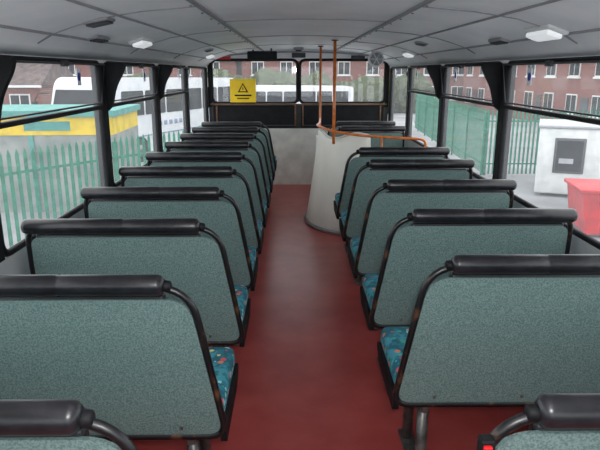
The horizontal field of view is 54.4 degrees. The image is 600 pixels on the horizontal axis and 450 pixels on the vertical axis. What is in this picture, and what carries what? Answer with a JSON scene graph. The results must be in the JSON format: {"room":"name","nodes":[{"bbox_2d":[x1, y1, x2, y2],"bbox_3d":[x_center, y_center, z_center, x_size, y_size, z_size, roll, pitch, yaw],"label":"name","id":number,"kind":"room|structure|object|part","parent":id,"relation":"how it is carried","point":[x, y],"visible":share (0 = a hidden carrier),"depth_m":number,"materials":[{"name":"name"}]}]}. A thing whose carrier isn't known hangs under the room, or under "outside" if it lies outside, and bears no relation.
{"room":"vehicle interior","nodes":[
{"label":"vehicle interior","id":0,"kind":"room"},
{"bbox_2d":[0,54,208,274],"bbox_3d":[-1.196,-0.190,3.540,0.060,1.690,8.990,0,15,-1],"label":"wall","id":1,"kind":"structure","parent":0,"point":[17,263],"depth_m":3.51,"materials":[{"name":"grey metal"}]},
{"bbox_2d":[0,55,110,256],"bbox_3d":[-1.116,-0.412,2.842,0.154,0.787,1.392,0,15,-1],"label":"window","id":2,"kind":"structure","parent":1,"relation":"in","point":[7,62],"depth_m":2.70,"materials":[{"name":"black rubber"}]},
{"bbox_2d":[104,61,160,186],"bbox_3d":[-1.131,-0.774,4.220,0.154,0.787,1.382,0,15,-1],"label":"window","id":3,"kind":"structure","parent":1,"relation":"in","point":[114,70],"depth_m":3.69,"materials":[{"name":"black metal"}]},
{"bbox_2d":[158,64,189,151],"bbox_3d":[-1.146,-1.131,5.584,0.154,0.787,1.362,0,15,-1],"label":"window","id":4,"kind":"structure","parent":1,"relation":"in","point":[165,71],"depth_m":5.08,"materials":[{"name":"black rubber"}]},
{"bbox_2d":[187,66,208,132],"bbox_3d":[-1.219,-1.494,6.966,0.037,0.787,1.422,0,15,-1],"label":"window","id":5,"kind":"structure","parent":1,"relation":"in","point":[196,67],"depth_m":7.56,"materials":[{"name":"black rubber"}]},
{"bbox_2d":[207,49,389,184],"bbox_3d":[-0.018,-1.408,7.850,2.390,1.860,0.060,0,15,-1],"label":"wall","id":6,"kind":"structure","parent":0,"point":[294,148],"depth_m":7.89,"materials":[{"name":"grey paint"}]},
{"bbox_2d":[218,51,368,58],"bbox_3d":[-0.017,-2.192,7.556,2.356,0.115,0.109,0,15,-1],"label":"trim","id":7,"kind":"structure","parent":6,"relation":"attached to","point":[302,54],"depth_m":7.51,"materials":[{"name":"grey plastic"}]},
{"bbox_2d":[210,104,386,126],"bbox_3d":[-0.018,-1.458,7.774,2.330,0.315,0.058,0,15,-1],"label":"trim","id":8,"kind":"structure","parent":6,"relation":"attached to","point":[270,115],"depth_m":7.77,"materials":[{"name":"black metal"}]},
{"bbox_2d":[210,58,386,103],"bbox_3d":[-0.018,-1.894,7.702,2.330,0.595,0.040,0,15,-1],"label":"window","id":9,"kind":"structure","parent":6,"relation":"in","point":[298,65],"depth_m":7.70,"materials":[{"name":"black rubber"}]},
{"bbox_2d":[230,79,255,101],"bbox_3d":[-0.753,-1.771,7.695,0.340,0.300,0.012,0,15,-1],"label":"warning sign","id":10,"kind":"object","parent":9,"relation":"attached to","point":[241,90],"visible":1,"depth_m":7.69,"materials":[{"name":"yellow plastic"}]},
{"bbox_2d":[294,47,303,51],"bbox_3d":[-0.016,-2.106,6.995,0.120,0.050,0.120,0,15,-1],"label":"ceiling speaker","id":11,"kind":"object","parent":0,"point":[298,49],"depth_m":6.95},
{"bbox_2d":[0,0,599,66],"bbox_3d":[0.029,-1.075,3.321,2.400,0.275,8.990,0,15,-1],"label":"ceiling","id":12,"kind":"structure","parent":0,"point":[53,16],"depth_m":2.87,"materials":[{"name":"plastic"}]},
{"bbox_2d":[82,16,114,27],"bbox_3d":[-0.862,-0.870,2.502,0.109,0.043,0.120,0,15,-1],"label":"ceiling vent","id":13,"kind":"object","parent":12,"relation":"attached to","point":[102,21],"depth_m":2.46,"materials":[{"name":"black plastic"}]},
{"bbox_2d":[87,35,109,42],"bbox_3d":[-1.017,-0.939,2.948,0.060,0.033,0.200,0,15,-1],"label":"ceiling vent","id":14,"kind":"object","parent":12,"relation":"attached to","point":[97,38],"depth_m":2.90,"materials":[{"name":"black plastic"}]},
{"bbox_2d":[128,37,153,48],"bbox_3d":[-0.971,-1.116,3.574,0.095,0.060,0.280,0,15,-1],"label":"ceiling light","id":15,"kind":"object","parent":12,"relation":"attached to","point":[142,42],"depth_m":3.47,"materials":[{"name":"white plastic"}]},
{"bbox_2d":[204,53,214,58],"bbox_3d":[-1.002,-1.878,6.475,0.095,0.060,0.280,0,15,-1],"label":"ceiling light","id":16,"kind":"object","parent":12,"relation":"attached to","point":[211,55],"depth_m":6.36,"materials":[{"name":"white plastic"}]},
{"bbox_2d":[247,48,276,58],"bbox_3d":[-0.457,-2.069,7.048,0.360,0.130,0.066,0,15,-1],"label":"mirror","id":17,"kind":"object","parent":12,"relation":"attached to","point":[252,54],"visible":0.99,"depth_m":7.02,"materials":[{"name":"black plastic"}]},
{"bbox_2d":[0,0,599,60],"bbox_3d":[0.029,-1.075,3.311,2.304,0.171,8.850,0,15,-1],"label":"trim","id":18,"kind":"structure","parent":12,"relation":"attached to","point":[193,2],"depth_m":2.95,"materials":[{"name":"metal"}]},
{"bbox_2d":[368,51,383,66],"bbox_3d":[0.858,-1.874,6.591,0.170,0.170,0.117,0,15,-1],"label":"fan","id":19,"kind":"object","parent":12,"relation":"attached to","point":[375,59],"visible":1,"depth_m":6.54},
{"bbox_2d":[402,51,415,57],"bbox_3d":[1.031,-1.619,5.531,0.095,0.060,0.280,0,15,-1],"label":"ceiling light","id":20,"kind":"object","parent":12,"relation":"attached to","point":[407,54],"depth_m":5.42,"materials":[{"name":"white plastic"}]},
{"bbox_2d":[414,41,427,45],"bbox_3d":[0.916,-1.370,4.406,0.080,0.037,0.140,0,15,-1],"label":"ceiling vent","id":21,"kind":"object","parent":12,"relation":"attached to","point":[419,43],"depth_m":4.35,"materials":[{"name":"black plastic"}]},
{"bbox_2d":[488,37,509,44],"bbox_3d":[1.080,-0.995,3.162,0.060,0.033,0.200,0,15,-1],"label":"ceiling vent","id":22,"kind":"object","parent":12,"relation":"attached to","point":[496,41],"depth_m":3.12,"materials":[{"name":"black plastic"}]},
{"bbox_2d":[523,24,568,41],"bbox_3d":[1.064,-0.833,2.533,0.095,0.060,0.280,0,15,-1],"label":"ceiling light","id":23,"kind":"object","parent":12,"relation":"attached to","point":[547,32],"depth_m":2.46,"materials":[{"name":"white plastic"}]},
{"bbox_2d":[108,184,528,449],"bbox_3d":[0.029,0.595,3.760,2.510,0.060,8.990,0,15,-1],"label":"floor","id":24,"kind":"structure","parent":0,"point":[310,376],"depth_m":3.06,"materials":[{"name":"red plastic"}]},
{"bbox_2d":[0,399,137,449],"bbox_3d":[-0.686,0.711,1.372,0.908,0.929,0.501,0,15,-1],"label":"seat","id":25,"kind":"object","parent":24,"relation":"on","point":[25,424],"visible":1,"depth_m":1.04,"materials":[{"name":"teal plastic"}]},
{"bbox_2d":[0,274,237,449],"bbox_3d":[-0.690,0.539,2.025,0.908,0.929,0.501,0,15,-1],"label":"seat","id":26,"kind":"object","parent":24,"relation":"on","point":[134,356],"visible":0.91,"depth_m":1.78,"materials":[{"name":"teal fabric"}]},
{"bbox_2d":[20,218,250,346],"bbox_3d":[-0.697,0.368,2.678,0.908,0.929,0.501,0,15,-1],"label":"seat","id":27,"kind":"object","parent":24,"relation":"on","point":[173,249],"visible":0.66,"depth_m":2.40,"materials":[{"name":"teal fabric"}]},
{"bbox_2d":[80,187,257,345],"bbox_3d":[-0.704,0.197,3.331,0.908,0.929,0.501,0,15,-1],"label":"seat","id":28,"kind":"object","parent":24,"relation":"on","point":[204,204],"visible":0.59,"depth_m":3.04,"materials":[{"name":"teal fabric"}]},
{"bbox_2d":[118,166,263,296],"bbox_3d":[-0.712,0.025,3.984,0.908,0.929,0.501,0,15,-1],"label":"seat","id":29,"kind":"object","parent":24,"relation":"on","point":[221,177],"visible":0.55,"depth_m":3.68,"materials":[{"name":"teal fabric"}]},
{"bbox_2d":[145,152,267,256],"bbox_3d":[-0.719,-0.146,4.637,0.908,0.929,0.501,0,15,-1],"label":"seat","id":30,"kind":"object","parent":24,"relation":"on","point":[233,159],"visible":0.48,"depth_m":4.33,"materials":[{"name":"teal fabric"}]},
{"bbox_2d":[165,141,270,207],"bbox_3d":[-0.726,-0.317,5.290,0.908,0.929,0.501,0,15,-1],"label":"seat","id":31,"kind":"object","parent":24,"relation":"on","point":[175,146],"visible":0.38,"depth_m":4.98,"materials":[{"name":"teal laminate"}]},
{"bbox_2d":[180,133,272,192],"bbox_3d":[-0.733,-0.488,5.942,0.908,0.929,0.501,0,15,-1],"label":"seat","id":32,"kind":"object","parent":24,"relation":"on","point":[249,137],"visible":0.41,"depth_m":5.61,"materials":[{"name":"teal plastic"}]},
{"bbox_2d":[192,127,274,206],"bbox_3d":[-0.740,-0.660,6.595,0.908,0.929,0.501,0,15,-1],"label":"seat","id":33,"kind":"object","parent":24,"relation":"on","point":[254,130],"visible":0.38,"depth_m":6.26,"materials":[{"name":"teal plastic"}]},
{"bbox_2d":[201,122,276,170],"bbox_3d":[-0.747,-0.831,7.248,0.908,0.929,0.501,0,15,-1],"label":"seat","id":34,"kind":"object","parent":24,"relation":"on","point":[203,124],"visible":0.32,"depth_m":6.91,"materials":[{"name":"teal plastic"}]},
{"bbox_2d":[327,121,395,136],"bbox_3d":[0.725,-0.858,7.350,0.908,0.929,0.501,0,15,-1],"label":"seat","id":35,"kind":"object","parent":24,"relation":"on","point":[338,124],"visible":0.22,"depth_m":7.00,"materials":[{"name":"teal plastic"}]},
{"bbox_2d":[304,40,426,234],"bbox_3d":[0.400,-0.898,5.812,0.751,1.787,1.769,-9,17,-31],"label":"enclosure","id":36,"kind":"object","parent":24,"relation":"on","point":[332,154],"visible":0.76,"depth_m":5.59,"materials":[{"name":"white paint"}]},
{"bbox_3d":[0.407,-0.906,5.845,0.702,1.787,1.719,-9,17,-31],"label":"orange handrail","id":37,"kind":"part","parent":36,"relation":"part of","materials":[{"name":"metal"}]},
{"bbox_2d":[335,126,405,146],"bbox_3d":[0.731,-0.693,6.721,0.908,0.929,0.501,0,15,-1],"label":"seat","id":38,"kind":"object","parent":24,"relation":"on","point":[395,131],"visible":0.33,"depth_m":6.42,"materials":[{"name":"teal laminate"}]},
{"bbox_2d":[334,147,449,256],"bbox_3d":[0.751,-0.218,4.913,0.908,0.929,0.501,0,15,-1],"label":"seat","id":39,"kind":"object","parent":24,"relation":"on","point":[341,202],"visible":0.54,"depth_m":4.61,"materials":[{"name":"teal fabric"}]},
{"bbox_2d":[339,159,474,284],"bbox_3d":[0.758,-0.053,4.284,0.908,0.929,0.501,0,15,-1],"label":"seat","id":40,"kind":"object","parent":24,"relation":"on","point":[351,221],"visible":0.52,"depth_m":3.99,"materials":[{"name":"teal fabric"}]},
{"bbox_2d":[348,179,516,329],"bbox_3d":[0.766,0.142,3.539,0.908,0.929,0.501,0,15,-1],"label":"seat","id":41,"kind":"object","parent":24,"relation":"on","point":[402,196],"visible":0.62,"depth_m":3.25,"materials":[{"name":"teal fabric"}]},
{"bbox_2d":[360,208,577,390],"bbox_3d":[0.773,0.322,2.853,0.908,0.929,0.501,0,15,-1],"label":"seat","id":42,"kind":"object","parent":24,"relation":"on","point":[434,236],"visible":0.61,"depth_m":2.57,"materials":[{"name":"teal fabric"}]},
{"bbox_2d":[377,254,599,449],"bbox_3d":[0.780,0.490,2.214,0.908,0.929,0.501,0,15,-1],"label":"seat","id":43,"kind":"object","parent":24,"relation":"on","point":[502,330],"visible":1,"depth_m":1.98,"materials":[{"name":"teal fabric"}]},
{"bbox_2d":[490,393,599,449],"bbox_3d":[0.724,0.704,1.396,0.908,0.929,0.501,0,15,-1],"label":"seat","id":44,"kind":"object","parent":24,"relation":"on","point":[556,421],"visible":0.98,"depth_m":1.07,"materials":[{"name":"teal plastic"}]},
{"bbox_2d":[477,434,495,449],"bbox_3d":[0.344,0.413,1.076,0.028,0.044,0.034,0,15,-1],"label":"bell push","id":45,"kind":"object","parent":44,"relation":"attached to","point":[485,441],"visible":1,"depth_m":1.07,"materials":[{"name":"black plastic"}]},
{"bbox_2d":[388,55,599,253],"bbox_3d":[1.253,-0.196,3.565,0.060,1.690,8.990,0,15,-1],"label":"wall","id":46,"kind":"structure","parent":0,"point":[578,246],"depth_m":3.59,"materials":[{"name":"grey metal"}]},
{"bbox_2d":[388,66,407,134],"bbox_3d":[1.199,-1.526,7.088,0.037,0.787,1.222,0,15,-1],"label":"window","id":47,"kind":"structure","parent":46,"relation":"in","point":[397,67],"depth_m":7.58,"materials":[{"name":"black metal"}]},
{"bbox_2d":[406,64,441,146],"bbox_3d":[1.155,-1.176,5.752,0.154,0.787,1.462,0,15,-1],"label":"window","id":48,"kind":"structure","parent":46,"relation":"in","point":[433,70],"depth_m":5.42,"materials":[{"name":"black metal"}]},
{"bbox_2d":[438,61,502,178],"bbox_3d":[1.171,-0.795,4.301,0.154,0.787,1.462,0,15,-1],"label":"window","id":49,"kind":"structure","parent":46,"relation":"in","point":[492,71],"depth_m":3.80,"materials":[{"name":"black metal"}]},
{"bbox_2d":[496,56,599,249],"bbox_3d":[1.186,-0.414,2.851,0.154,0.787,1.462,0,15,-1],"label":"window","id":50,"kind":"structure","parent":46,"relation":"in","point":[548,62],"depth_m":3.00,"materials":[{"name":"black metal"}]},
{"label":"outside","id":51,"kind":"structure","parent":0,"visible":0},
{"bbox_2d":[1,108,599,248],"bbox_3d":[-0.471,-7.791,44.476,180.000,0.100,170.000,0,15,-1],"label":"ground","id":52,"kind":"structure","parent":51,"point":[524,189],"depth_m":22.65,"materials":[{"name":"concrete"}]},
{"bbox_2d":[3,63,73,103],"bbox_3d":[-25.428,-9.722,39.559,18.400,6.130,6.710,0,15,-1],"label":"building","id":53,"kind":"structure","parent":52,"relation":"on","point":[28,79],"depth_m":37.22,"materials":[{"name":"red brick"}]},
{"bbox_2d":[0,104,140,211],"bbox_3d":[-11.142,-2.007,16.870,12.400,2.720,3.200,-1,15,-3],"label":"kiosk","id":54,"kind":"object","parent":52,"relation":"on","point":[123,120],"visible":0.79,"depth_m":15.62,"materials":[{"name":"yellow paint"}]},
{"bbox_2d":[0,130,183,246],"bbox_3d":[-5.438,-0.022,9.937,0.112,2.400,10.623,9,17,31],"label":"fence","id":55,"kind":"object","parent":52,"relation":"on","point":[115,158],"visible":0.4,"depth_m":10.98,"materials":[{"name":"green metal"}]},
{"bbox_2d":[31,77,232,161],"bbox_3d":[-6.828,-5.199,27.508,3.200,3.496,11.750,5,16,20],"label":"coach","id":56,"kind":"object","parent":52,"relation":"on","point":[66,90],"visible":0.26,"depth_m":25.01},
{"bbox_2d":[68,61,241,76],"bbox_3d":[-32.700,-17.635,64.285,52.400,8.890,8.710,0,15,-1],"label":"house","id":57,"kind":"structure","parent":52,"relation":"on","point":[234,67],"depth_m":60.74,"materials":[{"name":"red brick"}]},
{"bbox_2d":[126,68,434,113],"bbox_3d":[-2.890,-12.336,54.762,31.037,4.677,5.240,0,15,-1],"label":"trees","id":58,"kind":"object","parent":52,"relation":"on","point":[365,88],"visible":0.2,"depth_m":53.20,"materials":[{"name":"green plant"}]},
{"bbox_2d":[256,85,352,103],"bbox_3d":[-0.637,-9.283,44.593,9.165,2.727,2.496,-2,15,-7],"label":"minibus","id":59,"kind":"object","parent":52,"relation":"on","point":[263,92],"visible":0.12,"depth_m":43.56,"materials":[{"name":"white metal"}]},
{"bbox_2d":[242,61,463,107],"bbox_3d":[5.898,-17.931,64.626,24.400,9.290,8.710,0,15,-1],"label":"house","id":60,"kind":"structure","parent":52,"relation":"on","point":[349,71],"depth_m":60.91,"materials":[{"name":"red brick"}]},
{"bbox_2d":[414,93,487,174],"bbox_3d":[7.235,-5.380,30.359,0.114,2.400,18.738,1,15,3],"label":"fence","id":61,"kind":"object","parent":52,"relation":"on","point":[479,123],"visible":0.74,"depth_m":26.07,"materials":[{"name":"green metal"}]},
{"bbox_2d":[462,63,599,119],"bbox_3d":[22.326,-11.562,41.137,8.710,8.890,36.400,-2,15,-6],"label":"brick building","id":62,"kind":"structure","parent":52,"relation":"on","point":[576,87],"depth_m":42.51,"materials":[{"name":"red brick"}]},
{"bbox_2d":[482,109,599,174],"bbox_3d":[9.576,-3.024,21.378,5.600,2.400,0.112,0,15,-1],"label":"fence","id":63,"kind":"object","parent":52,"relation":"on","point":[488,112],"visible":0.43,"depth_m":21.29,"materials":[{"name":"green metal"}]},
{"bbox_2d":[534,119,599,194],"bbox_3d":[9.789,-2.038,18.095,4.600,2.160,2.710,6,16,22],"label":"utility cabinet","id":64,"kind":"object","parent":52,"relation":"on","point":[566,148],"visible":1,"depth_m":17.40,"materials":[{"name":"grey plastic"}]},
{"bbox_2d":[564,178,599,236],"bbox_3d":[8.127,-0.364,13.761,3.320,1.120,1.600,3,15,10],"label":"red skip","id":65,"kind":"object","parent":52,"relation":"on","point":[583,194],"visible":0.95,"depth_m":13.40,"materials":[{"name":"paint"}]}
]}

